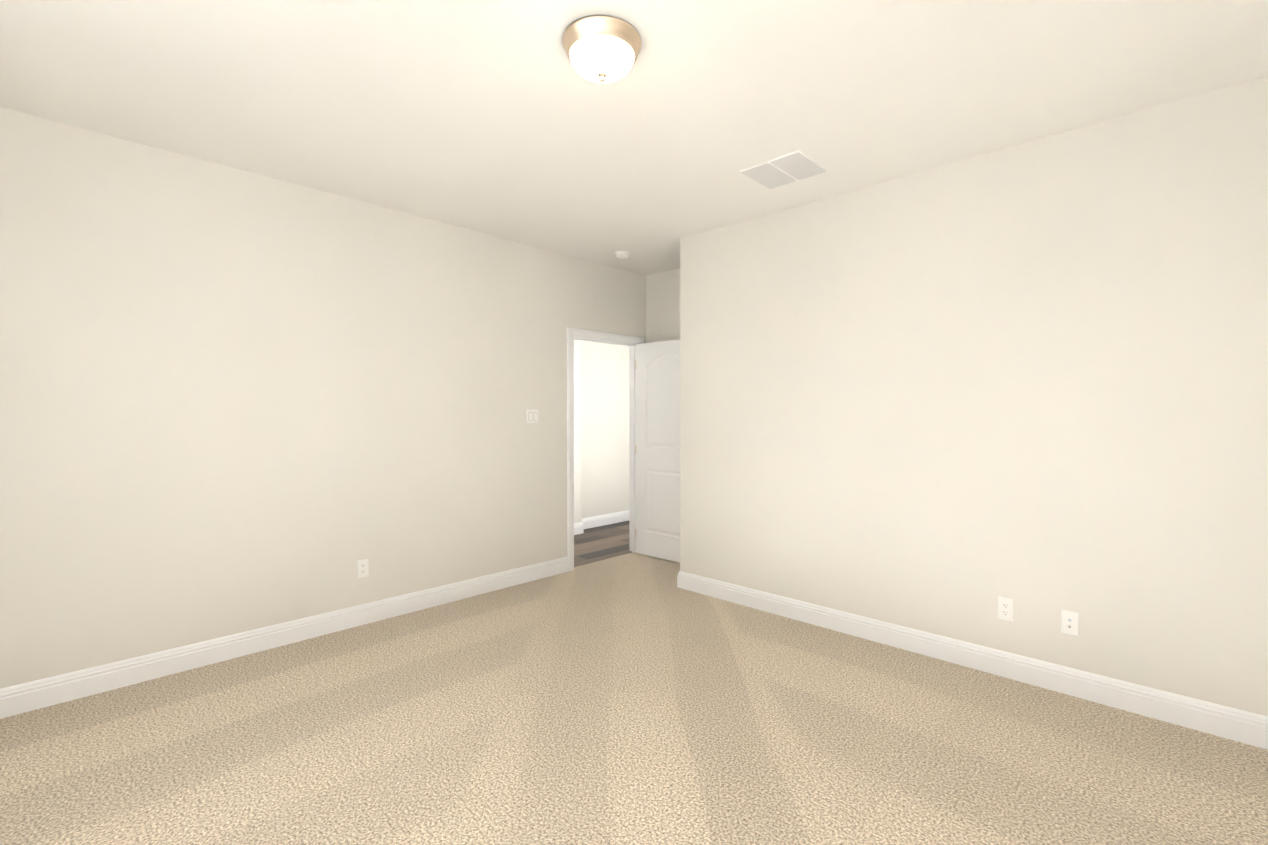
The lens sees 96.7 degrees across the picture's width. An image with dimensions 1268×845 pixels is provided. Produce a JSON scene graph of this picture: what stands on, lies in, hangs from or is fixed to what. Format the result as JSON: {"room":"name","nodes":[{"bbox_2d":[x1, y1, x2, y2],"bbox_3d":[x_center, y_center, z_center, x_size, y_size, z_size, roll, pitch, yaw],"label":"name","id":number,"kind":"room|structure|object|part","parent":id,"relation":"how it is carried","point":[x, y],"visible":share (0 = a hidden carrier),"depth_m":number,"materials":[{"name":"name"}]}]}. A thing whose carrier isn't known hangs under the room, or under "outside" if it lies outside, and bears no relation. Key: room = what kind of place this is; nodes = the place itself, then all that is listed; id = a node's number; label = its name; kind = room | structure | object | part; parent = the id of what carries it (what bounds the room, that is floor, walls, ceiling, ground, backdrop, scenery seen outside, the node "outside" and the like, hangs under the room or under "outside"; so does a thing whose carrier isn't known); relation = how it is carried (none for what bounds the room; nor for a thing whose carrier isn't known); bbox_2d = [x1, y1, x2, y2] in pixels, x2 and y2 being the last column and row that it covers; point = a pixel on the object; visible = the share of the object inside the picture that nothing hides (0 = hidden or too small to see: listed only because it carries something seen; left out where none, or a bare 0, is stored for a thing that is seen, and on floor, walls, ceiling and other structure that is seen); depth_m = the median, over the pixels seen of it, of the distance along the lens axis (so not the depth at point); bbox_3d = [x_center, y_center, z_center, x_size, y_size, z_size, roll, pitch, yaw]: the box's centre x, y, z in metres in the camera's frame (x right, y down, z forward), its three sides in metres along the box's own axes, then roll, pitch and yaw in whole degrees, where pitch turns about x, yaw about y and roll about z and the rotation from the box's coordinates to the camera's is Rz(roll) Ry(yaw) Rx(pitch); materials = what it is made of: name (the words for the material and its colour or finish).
{"room":"empty bedroom","nodes":[
{"label":"empty bedroom","id":0,"kind":"room"},
{"bbox_2d":[0,107,645,688],"bbox_3d":[-0.558,-0.078,4.986,0.115,2.740,7.830,1,1,44],"label":"wall","id":1,"kind":"structure","parent":0,"point":[234,401],"depth_m":3.19,"materials":[{"name":"beige paint"}]},
{"bbox_2d":[0,557,567,718],"bbox_3d":[-1.849,1.248,3.569,0.016,0.130,3.678,1,1,44],"label":"baseboard","id":2,"kind":"structure","parent":1,"relation":"attached to","point":[33,695],"depth_m":3.18,"materials":[{"name":"white wood"}]},
{"bbox_2d":[357,559,367,578],"bbox_3d":[-1.761,0.950,3.662,0.008,0.115,0.070,1,1,44],"label":"outlet","id":3,"kind":"object","parent":1,"relation":"attached to","point":[362,568],"visible":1,"depth_m":3.66,"materials":[{"name":"white plastic"}]},
{"bbox_2d":[526,409,537,422],"bbox_3d":[-0.830,-0.050,4.614,0.010,0.114,0.116,1,1,44],"label":"switch plate","id":4,"kind":"object","parent":1,"relation":"attached to","point":[531,415],"visible":1,"depth_m":4.61,"materials":[{"name":"white plastic"}]},
{"bbox_2d":[567,327,643,571],"bbox_3d":[-0.286,0.228,5.274,0.151,2.120,0.970,1,1,44],"label":"door frame","id":5,"kind":"structure","parent":1,"relation":"attached to","point":[572,332],"depth_m":5.10,"materials":[{"name":"white wood"}]},
{"bbox_2d":[636,339,679,562],"bbox_3d":[0.327,0.261,5.224,0.814,2.032,0.171,1,1,44],"label":"door","id":6,"kind":"structure","parent":1,"relation":"in","point":[657,449],"depth_m":5.30,"materials":[{"name":"white paint"}]},
{"bbox_2d":[574,339,581,522],"bbox_3d":[-1.915,-0.081,5.195,0.160,2.740,3.621,1,1,44],"label":"wall","id":7,"kind":"structure","parent":0,"point":[577,438],"depth_m":6.41,"materials":[{"name":"beige paint"}]},
{"bbox_2d":[574,521,584,534],"bbox_3d":[-1.846,1.225,5.159,0.016,0.130,3.637,1,1,44],"label":"baseboard","id":8,"kind":"structure","parent":7,"relation":"attached to","point":[579,527],"depth_m":6.42,"materials":[{"name":"white wood"}]},
{"bbox_2d":[574,521,631,566],"bbox_3d":[-0.616,1.306,5.895,1.320,0.046,6.630,1,1,44],"label":"floor","id":9,"kind":"structure","parent":0,"point":[596,544],"depth_m":5.97,"materials":[{"name":"brown wood"}]},
{"bbox_2d":[581,340,628,517],"bbox_3d":[-1.050,-0.097,6.292,0.115,2.740,6.630,1,1,44],"label":"wall","id":10,"kind":"structure","parent":0,"point":[604,428],"depth_m":6.93,"materials":[{"name":"beige paint"}]},
{"bbox_2d":[582,510,628,528],"bbox_3d":[0.252,1.189,7.570,0.016,0.130,2.779,1,1,44],"label":"baseboard","id":11,"kind":"structure","parent":10,"relation":"attached to","point":[599,520],"depth_m":6.94,"materials":[{"name":"white wood"}]},
{"bbox_2d":[0,552,1267,844],"bbox_3d":[0.098,1.356,2.379,4.585,0.050,4.721,1,1,44],"label":"floor carpet","id":12,"kind":"object","parent":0,"point":[632,698],"visible":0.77,"depth_m":2.32,"materials":[{"name":"beige carpet"}]},
{"bbox_2d":[0,0,1267,275],"bbox_3d":[0.661,-1.455,3.792,6.020,0.050,7.830,1,1,44],"label":"ceiling","id":13,"kind":"structure","parent":0,"point":[502,118],"depth_m":2.38,"materials":[{"name":"paint"}]},
{"bbox_2d":[562,15,641,82],"bbox_3d":[-0.118,-1.332,2.083,0.292,0.146,0.292,1,1,44],"label":"ceiling lamp","id":14,"kind":"object","parent":13,"relation":"attached to","point":[601,49],"visible":1,"depth_m":2.00,"materials":[{"name":"white glass"}]},
{"bbox_3d":[-0.118,-1.319,2.084,0.237,0.068,0.237,1,1,44],"label":"glass","id":15,"kind":"part","parent":14,"relation":"part of","materials":[{"name":"white glass"}]},
{"bbox_2d":[615,251,629,258],"bbox_3d":[-0.097,-1.426,4.800,0.134,0.038,0.134,1,1,44],"label":"smoke detector","id":16,"kind":"object","parent":13,"relation":"attached to","point":[622,254],"visible":0.98,"depth_m":4.76,"materials":[{"name":"white plastic"}]},
{"bbox_2d":[740,150,827,188],"bbox_3d":[0.847,-1.416,3.182,0.356,0.011,0.376,1,1,44],"label":"ceiling vent","id":17,"kind":"object","parent":13,"relation":"in","point":[795,166],"visible":1,"depth_m":3.16,"materials":[{"name":"white metal"}]},
{"bbox_2d":[646,268,679,342],"bbox_3d":[0.519,-0.083,5.307,0.993,2.740,0.115,1,1,44],"label":"wall","id":18,"kind":"structure","parent":0,"point":[662,306],"depth_m":5.44,"materials":[{"name":"beige paint"}]},
{"bbox_2d":[680,75,1267,716],"bbox_3d":[1.956,-0.055,3.450,3.652,2.740,0.800,1,1,44],"label":"wall","id":19,"kind":"structure","parent":0,"point":[960,397],"depth_m":2.88,"materials":[{"name":"beige paint"}]},
{"bbox_2d":[677,571,1267,749],"bbox_3d":[1.614,1.253,3.232,3.523,0.130,0.016,1,1,44],"label":"baseboard","id":20,"kind":"structure","parent":19,"relation":"attached to","point":[1242,726],"depth_m":2.88,"materials":[{"name":"white wood"}]},
{"bbox_2d":[998,597,1013,621],"bbox_3d":[1.931,0.971,2.928,0.070,0.115,0.008,1,1,44],"label":"outlet","id":21,"kind":"object","parent":19,"relation":"attached to","point":[1005,608],"visible":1,"depth_m":2.93,"materials":[{"name":"white plastic"}]},
{"bbox_2d":[1061,609,1078,636],"bbox_3d":[2.120,0.977,2.742,0.070,0.115,0.016,1,1,44],"label":"outlet","id":22,"kind":"object","parent":19,"relation":"attached to","point":[1069,622],"visible":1,"depth_m":2.74,"materials":[{"name":"white plastic"}]}
]}

